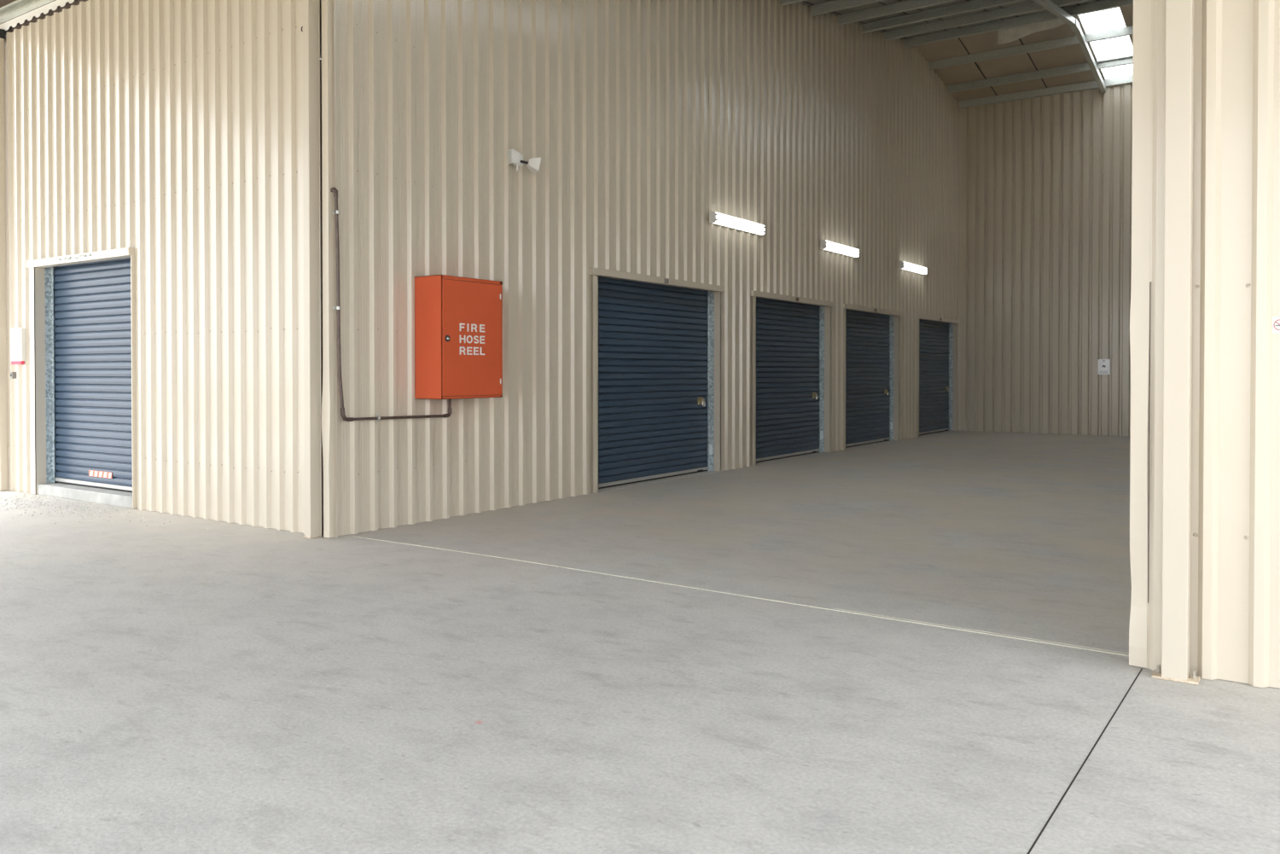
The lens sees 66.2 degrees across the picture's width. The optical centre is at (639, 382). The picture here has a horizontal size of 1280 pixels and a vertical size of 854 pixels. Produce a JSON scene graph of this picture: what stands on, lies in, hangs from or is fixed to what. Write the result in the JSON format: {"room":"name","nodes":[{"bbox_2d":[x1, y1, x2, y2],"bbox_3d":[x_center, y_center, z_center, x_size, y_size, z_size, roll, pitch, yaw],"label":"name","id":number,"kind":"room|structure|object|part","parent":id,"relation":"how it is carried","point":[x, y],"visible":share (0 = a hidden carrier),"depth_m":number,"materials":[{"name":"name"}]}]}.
{"room":"self storage facility","nodes":[
{"label":"self storage facility","id":0,"kind":"room"},
{"bbox_2d":[4,0,321,536],"bbox_3d":[-5.370,-1.335,9.851,6.742,5.123,0.030,0,1,34],"label":"wall","id":1,"kind":"structure","parent":0,"point":[171,131],"depth_m":9.06,"materials":[{"name":"beige metal"}]},
{"bbox_2d":[10,372,16,378],"bbox_3d":[-6.977,-0.083,10.937,0.050,0.073,0.066,0,1,34],"label":"wall switch","id":2,"kind":"object","parent":1,"relation":"attached to","point":[13,375],"visible":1,"depth_m":10.92,"materials":[{"name":"grey plastic"}]},
{"bbox_2d":[10,327,25,364],"bbox_3d":[-6.864,-0.403,10.832,0.260,0.400,0.046,0,1,34],"label":"notice board","id":3,"kind":"object","parent":1,"relation":"attached to","point":[17,334],"visible":1,"depth_m":10.79,"materials":[{"name":"white paint"}]},
{"bbox_2d":[11,331,20,349],"bbox_3d":[-6.877,-0.457,10.813,0.200,0.231,0.002,0,1,34],"label":"sign","id":4,"kind":"object","parent":3,"relation":"attached to","point":[15,335],"depth_m":10.81,"materials":[{"name":"white plastic"}]},
{"bbox_2d":[0,0,74,30],"bbox_3d":[-5.383,-3.954,9.792,6.750,0.096,0.008,0,1,34],"label":"trim","id":5,"kind":"structure","parent":1,"relation":"attached to","point":[53,5],"depth_m":10.56,"materials":[{"name":"white paint"}]},
{"bbox_2d":[0,0,54,23],"bbox_3d":[-5.408,-4.065,9.755,6.750,0.120,0.075,0,1,34],"label":"channel","id":6,"kind":"object","parent":5,"relation":"on","point":[17,8],"visible":1,"depth_m":10.67,"materials":[{"name":"metal"}]},
{"bbox_2d":[0,0,88,34],"bbox_3d":[-5.307,-4.121,9.813,6.850,0.620,0.024,0,1,34],"label":"trim","id":7,"kind":"structure","parent":1,"relation":"attached to","point":[2,2],"depth_m":10.64,"materials":[{"name":"beige metal"}]},
{"bbox_2d":[26,247,136,508],"bbox_3d":[-5.668,-0.211,10.267,2.187,2.870,0.419,0,1,34],"label":"door","id":8,"kind":"structure","parent":1,"relation":"in","point":[83,305],"depth_m":10.40,"materials":[{"name":"metal"}]},
{"bbox_3d":[-6.455,-0.125,10.778,0.042,2.455,0.122,0,1,34],"label":"guide rail","id":9,"kind":"part","parent":8,"relation":"part of","materials":[{"name":"silver metal"}]},
{"bbox_3d":[-5.659,1.166,10.265,1.952,0.115,0.320,0,1,34],"label":"sill","id":10,"kind":"part","parent":8,"relation":"part of","materials":[{"name":"concrete"}]},
{"bbox_2d":[53,257,132,487],"bbox_3d":[-5.649,-0.256,10.263,1.912,2.620,0.022,0,1,34],"label":"roller shutter","id":11,"kind":"object","parent":8,"relation":"hanging from","point":[92,340],"depth_m":10.33,"materials":[{"name":"blue metal"}]},
{"bbox_3d":[-5.647,1.069,10.282,1.912,0.036,0.037,0,1,34],"label":"rail","id":12,"kind":"part","parent":8,"relation":"part of","materials":[{"name":"metal"}]},
{"bbox_2d":[320,0,323,513],"bbox_3d":[-2.559,-1.350,7.959,0.054,5.196,0.008,0,1,34],"label":"trim","id":13,"kind":"structure","parent":1,"relation":"attached to","point":[321,0],"depth_m":7.97,"materials":[{"name":"beige metal"}]},
{"bbox_2d":[320,0,320,58],"bbox_3d":[-1.727,-5.113,12.424,9.920,0.985,6.000,0,1,34],"label":"ceiling","id":14,"kind":"structure","parent":0,"point":[320,0],"depth_m":14.12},
{"bbox_2d":[320,58,322,453],"bbox_3d":[4.274,-2.697,13.782,18.350,7.755,17.346,0,1,34],"label":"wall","id":15,"kind":"structure","parent":0,"point":[320,59],"depth_m":16.06,"materials":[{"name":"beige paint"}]},
{"bbox_2d":[1032,0,1105,93],"bbox_3d":[6.050,-5.720,15.095,0.110,1.592,12.576,0,1,34],"label":"rafter","id":16,"kind":"object","parent":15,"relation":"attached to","point":[1049,5],"visible":1,"depth_m":17.97,"materials":[{"name":"grey metal"}]},
{"bbox_2d":[779,0,805,5],"bbox_3d":[4.508,-5.630,12.845,5.870,0.148,0.065,0,1,34],"label":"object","id":17,"kind":"structure","parent":16,"relation":"on","point":[783,2],"depth_m":14.41,"materials":[{"name":"metal"}]},
{"bbox_2d":[810,0,884,16],"bbox_3d":[5.121,-5.812,13.745,5.870,0.148,0.065,0,1,34],"label":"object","id":18,"kind":"structure","parent":16,"relation":"on","point":[832,6],"depth_m":15.13,"materials":[{"name":"metal"}]},
{"bbox_2d":[837,0,958,25],"bbox_3d":[5.722,-5.991,14.627,5.870,0.148,0.065,0,1,34],"label":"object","id":19,"kind":"structure","parent":16,"relation":"on","point":[903,6],"depth_m":15.79,"materials":[{"name":"metal"}]},
{"bbox_2d":[861,0,1025,33],"bbox_3d":[6.313,-6.166,15.493,5.870,0.148,0.065,0,1,34],"label":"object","id":20,"kind":"structure","parent":16,"relation":"on","point":[974,5],"depth_m":16.45,"materials":[{"name":"metal"}]},
{"bbox_2d":[884,0,1092,40],"bbox_3d":[6.926,-6.348,16.392,5.870,0.148,0.065,0,1,34],"label":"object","id":21,"kind":"structure","parent":16,"relation":"on","point":[1030,7],"depth_m":17.13,"materials":[{"name":"metal"}]},
{"bbox_2d":[904,0,1133,47],"bbox_3d":[7.539,-6.531,17.292,5.870,0.148,0.065,0,1,34],"label":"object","id":22,"kind":"structure","parent":16,"relation":"on","point":[1105,4],"depth_m":17.79,"materials":[{"name":"metal"}]},
{"bbox_2d":[928,25,1133,69],"bbox_3d":[8.366,-6.487,18.508,5.870,0.148,0.065,0,1,34],"label":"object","id":23,"kind":"structure","parent":16,"relation":"on","point":[1125,31],"depth_m":19.02,"materials":[{"name":"metal"}]},
{"bbox_2d":[946,55,1132,93],"bbox_3d":[9.052,-6.308,19.519,5.870,0.148,0.065,0,1,34],"label":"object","id":24,"kind":"structure","parent":16,"relation":"on","point":[1125,60],"depth_m":20.13,"materials":[{"name":"metal"}]},
{"bbox_3d":[5.185,-5.705,13.823,0.090,1.592,9.500,0,1,34],"label":"rafter leg","id":25,"kind":"part","parent":16,"relation":"part of","materials":[{"name":"metal"}]},
{"bbox_3d":[8.721,-6.273,19.016,0.090,0.583,3.076,0,1,34],"label":"rafter leg","id":26,"kind":"part","parent":16,"relation":"part of","materials":[{"name":"metal"}]},
{"bbox_2d":[0,430,1279,853],"bbox_3d":[3.237,1.204,11.907,27.000,0.001,31.000,0,1,34],"label":"floor","id":27,"kind":"structure","parent":0,"point":[184,687],"depth_m":4.20,"materials":[{"name":"concrete"}]},
{"bbox_2d":[0,29,7,490],"bbox_3d":[-7.181,-1.368,11.012,0.140,5.154,0.085,0,1,34],"label":"steel post","id":28,"kind":"object","parent":27,"relation":"on","point":[3,445],"visible":1,"depth_m":10.97,"materials":[{"name":"metal"}]},
{"bbox_2d":[0,490,209,529],"bbox_3d":[-6.120,1.227,9.676,5.587,0.014,1.151,0,1,34],"label":"gravel","id":29,"kind":"object","parent":27,"relation":"on","point":[40,503],"visible":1,"depth_m":9.73,"materials":[{"name":"grey gravel"}]},
{"bbox_2d":[302,0,321,538],"bbox_3d":[-2.656,-1.248,7.934,0.088,4.999,0.121,0,1,34],"label":"trim","id":30,"kind":"structure","parent":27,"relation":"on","point":[311,45],"depth_m":7.90,"materials":[{"name":"paint"}]},
{"bbox_3d":[-2.661,1.246,7.957,0.088,0.011,0.105,0,1,34],"label":"plate","id":31,"kind":"part","parent":30,"relation":"part of","materials":[{"name":"beige metal"}]},
{"bbox_2d":[599,471,719,492],"bbox_3d":[0.301,1.200,11.969,0.102,0.011,2.602,0,1,34],"label":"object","id":32,"kind":"object","parent":27,"relation":"on","point":[712,472],"visible":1,"depth_m":11.84,"materials":[{"name":"grey metal"}]},
{"bbox_2d":[353,535,1128,656],"bbox_3d":[0.020,1.271,6.322,5.762,0.002,0.056,1,1,36],"label":"floor line","id":33,"kind":"object","parent":27,"relation":"on","point":[353,536],"depth_m":5.68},
{"bbox_2d":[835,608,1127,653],"bbox_3d":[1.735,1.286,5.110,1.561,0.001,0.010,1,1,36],"label":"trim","id":34,"kind":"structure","parent":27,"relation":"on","point":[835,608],"depth_m":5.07,"materials":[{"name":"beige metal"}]},
{"bbox_2d":[1026,668,1142,853],"bbox_3d":[0.482,1.327,1.863,0.015,0.001,6.290,0,1,35],"label":"joint","id":35,"kind":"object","parent":27,"relation":"in","point":[1121,701],"depth_m":3.30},
{"bbox_2d":[1151,0,1200,685],"bbox_3d":[2.350,-1.203,4.273,0.180,4.999,0.103,0,1,34],"label":"steel post","id":36,"kind":"object","parent":27,"relation":"on","point":[1179,14],"visible":1,"depth_m":4.25,"materials":[{"name":"metal"}]},
{"bbox_3d":[2.350,1.291,4.303,0.180,0.011,0.103,0,1,34],"label":"plate","id":37,"kind":"part","parent":36,"relation":"part of","materials":[{"name":"beige metal"}]},
{"bbox_2d":[333,0,958,537],"bbox_3d":[2.337,-2.748,14.948,0.035,7.824,17.096,0,1,34],"label":"wall","id":38,"kind":"structure","parent":0,"point":[644,119],"depth_m":10.61,"materials":[{"name":"beige metal"}]},
{"bbox_2d":[321,0,341,537],"bbox_3d":[-2.499,-1.475,7.941,0.111,5.446,0.127,0,1,34],"label":"trim","id":39,"kind":"structure","parent":38,"relation":"attached to","point":[328,162],"depth_m":7.90,"materials":[{"name":"beige metal"}]},
{"bbox_2d":[330,187,451,422],"bbox_3d":[-2.102,-0.621,8.407,0.080,1.903,1.296,0,1,34],"label":"pipe","id":40,"kind":"object","parent":38,"relation":"attached to","point":[334,190],"visible":0.98,"depth_m":7.90,"materials":[{"name":"grey metal"}]},
{"bbox_2d":[414,274,502,399],"bbox_3d":[-1.615,-0.396,8.826,0.344,1.069,0.769,0,1,34],"label":"cabinet","id":41,"kind":"object","parent":38,"relation":"attached to","point":[458,320],"visible":1,"depth_m":8.60,"materials":[{"name":"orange metal"}]},
{"bbox_3d":[-1.494,-0.391,8.736,0.014,1.009,0.717,0,1,34],"label":"cabinet door","id":42,"kind":"part","parent":41,"relation":"part of","materials":[{"name":"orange metal"}]},
{"bbox_2d":[507,148,541,174],"bbox_3d":[-1.147,-2.169,9.668,0.352,0.212,0.174,0,1,-35],"label":"spotlight","id":43,"kind":"object","parent":38,"relation":"attached to","point":[533,164],"visible":1,"depth_m":9.66,"materials":[{"name":"white paint"}]},
{"bbox_2d":[589,267,724,493],"bbox_3d":[0.150,-0.198,12.061,0.421,2.800,2.950,0,1,34],"label":"door","id":44,"kind":"structure","parent":38,"relation":"in","point":[658,342],"depth_m":12.10,"materials":[{"name":"metal"}]},
{"bbox_3d":[0.145,1.161,12.092,0.037,0.036,2.690,0,1,34],"label":"rail","id":45,"kind":"part","parent":44,"relation":"part of","materials":[{"name":"metal"}]},
{"bbox_3d":[0.805,0.243,13.017,0.022,0.095,0.200,0,1,34],"label":"lock plate","id":46,"kind":"part","parent":44,"relation":"part of","materials":[{"name":"gold metal"}]},
{"bbox_3d":[0.928,-0.062,13.170,0.122,2.500,0.042,0,1,34],"label":"guide rail","id":47,"kind":"part","parent":44,"relation":"part of","materials":[{"name":"silver metal"}]},
{"bbox_2d":[709,211,766,235],"bbox_3d":[1.348,-2.168,13.392,0.090,0.150,1.460,0,1,34],"label":"wall lamp","id":48,"kind":"object","parent":38,"relation":"attached to","point":[715,218],"visible":1,"depth_m":13.29,"materials":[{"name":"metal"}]},
{"bbox_2d":[750,290,833,465],"bbox_3d":[2.225,-0.236,15.111,0.422,2.800,2.850,0,1,34],"label":"door","id":49,"kind":"structure","parent":38,"relation":"in","point":[792,335],"depth_m":15.31,"materials":[{"name":"metal"}]},
{"bbox_2d":[756,297,819,459],"bbox_3d":[2.223,-0.241,15.125,0.022,2.700,2.590,0,1,34],"label":"roller shutter","id":50,"kind":"object","parent":49,"relation":"hanging from","point":[788,333],"depth_m":15.19,"materials":[{"name":"metal"}]},
{"bbox_3d":[2.221,1.124,15.143,0.037,0.036,2.590,0,1,34],"label":"rail","id":51,"kind":"part","parent":49,"relation":"part of","materials":[{"name":"metal"}]},
{"bbox_3d":[2.975,-0.099,16.180,0.122,2.500,0.042,0,1,34],"label":"guide rail","id":52,"kind":"part","parent":49,"relation":"part of","materials":[{"name":"silver metal"}]},
{"bbox_2d":[820,239,860,257],"bbox_3d":[3.339,-2.223,16.319,0.090,0.150,1.460,0,1,34],"label":"wall lamp","id":53,"kind":"object","parent":38,"relation":"attached to","point":[824,245],"visible":1,"depth_m":16.19,"materials":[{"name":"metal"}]},
{"bbox_2d":[843,303,901,450],"bbox_3d":[4.073,-0.269,17.827,0.422,2.800,2.840,0,1,34],"label":"door","id":54,"kind":"structure","parent":38,"relation":"in","point":[871,335],"depth_m":18.11,"materials":[{"name":"metal"}]},
{"bbox_3d":[4.068,1.091,17.859,0.037,0.036,2.580,0,1,34],"label":"rail","id":55,"kind":"part","parent":54,"relation":"part of","materials":[{"name":"metal"}]},
{"bbox_2d":[845,309,890,444],"bbox_3d":[4.071,-0.274,17.841,0.022,2.700,2.580,0,1,34],"label":"roller shutter","id":56,"kind":"object","parent":54,"relation":"hanging from","point":[868,334],"depth_m":17.97,"materials":[{"name":"metal"}]},
{"bbox_3d":[4.820,-0.132,18.892,0.122,2.500,0.042,0,1,34],"label":"guide rail","id":57,"kind":"part","parent":54,"relation":"part of","materials":[{"name":"silver metal"}]},
{"bbox_2d":[898,261,927,274],"bbox_3d":[5.397,-2.260,19.345,0.090,0.150,1.460,0,1,34],"label":"wall lamp","id":58,"kind":"object","parent":38,"relation":"attached to","point":[903,265],"visible":1,"depth_m":19.21,"materials":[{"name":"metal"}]},
{"bbox_2d":[917,314,959,437],"bbox_3d":[6.207,-0.308,20.965,0.422,2.800,2.850,0,1,34],"label":"door","id":59,"kind":"structure","parent":38,"relation":"in","point":[937,337],"depth_m":21.31,"materials":[{"name":"metal"}]},
{"bbox_2d":[919,319,948,432],"bbox_3d":[6.205,-0.313,20.978,0.022,2.700,2.590,0,1,34],"label":"roller shutter","id":60,"kind":"object","parent":59,"relation":"hanging from","point":[933,336],"depth_m":21.16,"materials":[{"name":"metal"}]},
{"bbox_3d":[6.202,1.052,20.997,0.037,0.036,2.590,0,1,34],"label":"rail","id":61,"kind":"part","parent":59,"relation":"part of","materials":[{"name":"metal"}]},
{"bbox_3d":[6.957,-0.171,22.034,0.122,2.500,0.042,0,1,34],"label":"guide rail","id":62,"kind":"part","parent":59,"relation":"part of","materials":[{"name":"silver metal"}]},
{"bbox_2d":[797,0,1103,40],"bbox_3d":[5.378,-6.153,15.319,18.400,1.111,6.800,0,1,34],"label":"ceiling","id":63,"kind":"structure","parent":0,"point":[809,2],"depth_m":16.76,"materials":[{"name":"white metal"}]},
{"bbox_2d":[997,18,1065,44],"bbox_3d":[7.183,-6.505,18.021,1.220,0.344,0.106,0,1,34],"label":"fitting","id":64,"kind":"object","parent":63,"relation":"hanging from","point":[1007,35],"visible":0.49,"depth_m":18.13,"materials":[{"name":"metal"}]},
{"bbox_2d":[914,14,1105,103],"bbox_3d":[4.739,-6.502,21.915,9.920,0.576,3.396,0,1,34],"label":"ceiling","id":65,"kind":"structure","parent":0,"point":[1071,55],"depth_m":19.82,"materials":[{"name":"white metal"}]},
{"bbox_2d":[957,82,1132,436],"bbox_3d":[9.584,-2.571,20.347,5.950,7.338,0.048,0,1,34],"label":"wall","id":66,"kind":"structure","parent":0,"point":[1047,180],"depth_m":20.94,"materials":[{"name":"beige metal"}]},
{"bbox_2d":[957,108,962,430],"bbox_3d":[7.144,-2.519,21.932,0.066,7.190,0.076,0,1,34],"label":"trim","id":67,"kind":"structure","parent":66,"relation":"attached to","point":[960,111],"depth_m":21.96,"materials":[{"name":"beige metal"}]},
{"bbox_2d":[959,75,1132,108],"bbox_3d":[9.552,-6.178,20.256,5.870,0.148,0.065,0,1,34],"label":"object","id":68,"kind":"structure","parent":66,"relation":"attached to","point":[1124,79],"depth_m":20.87,"materials":[{"name":"metal"}]},
{"bbox_2d":[1097,359,1110,374],"bbox_3d":[9.605,-0.328,20.328,0.228,0.320,0.004,0,1,34],"label":"paper notice","id":69,"kind":"object","parent":66,"relation":"attached to","point":[1103,366],"visible":1,"depth_m":20.33,"materials":[{"name":"white paper"}]},
{"bbox_2d":[1119,4,1133,46],"bbox_3d":[9.878,-6.459,18.420,1.150,0.576,3.396,0,1,34],"label":"ceiling","id":70,"kind":"structure","parent":0,"point":[1126,11],"depth_m":17.70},
{"bbox_2d":[1078,6,1125,33],"bbox_3d":[8.420,-6.644,17.900,0.681,0.172,0.900,0,1,34],"label":"window","id":71,"kind":"structure","parent":70,"relation":"attached to","point":[1107,19],"depth_m":17.95,"materials":[{"name":"white plastic"}]},
{"bbox_2d":[1087,25,1133,60],"bbox_3d":[9.024,-6.487,18.791,0.681,0.227,1.250,0,1,34],"label":"window","id":72,"kind":"structure","parent":70,"relation":"attached to","point":[1120,46],"depth_m":18.92,"materials":[{"name":"white"}]},
{"bbox_2d":[1099,56,1132,79],"bbox_3d":[9.726,-6.303,19.826,0.681,0.227,1.246,0,1,34],"label":"window","id":73,"kind":"structure","parent":70,"relation":"attached to","point":[1125,70],"depth_m":19.85,"materials":[{"name":"white plastic"}]},
{"bbox_2d":[1146,0,1279,688],"bbox_3d":[4.387,-1.363,2.971,5.085,5.348,0.032,0,1,34],"label":"wall","id":74,"kind":"structure","parent":0,"point":[1235,594],"depth_m":4.25,"materials":[{"name":"beige metal"}]},
{"bbox_2d":[1128,0,1151,668],"bbox_3d":[2.321,-1.408,4.518,0.082,5.396,0.238,0,1,34],"label":"trim","id":75,"kind":"structure","parent":74,"relation":"attached to","point":[1139,311],"depth_m":4.45,"materials":[{"name":"beige metal"}]},
{"bbox_2d":[1147,281,1151,603],"bbox_3d":[2.298,0.271,4.429,0.003,1.450,0.006,0,1,34],"label":"trim","id":76,"kind":"structure","parent":74,"relation":"attached to","point":[1149,282],"depth_m":4.43,"materials":[{"name":"beige metal"}]},
{"bbox_2d":[1272,316,1279,332],"bbox_3d":[2.706,-0.244,4.145,0.060,0.068,0.002,0,1,34],"label":"sticker","id":77,"kind":"object","parent":74,"relation":"attached to","point":[1276,321],"visible":1,"depth_m":4.15,"materials":[{"name":"white paint"}]}
]}

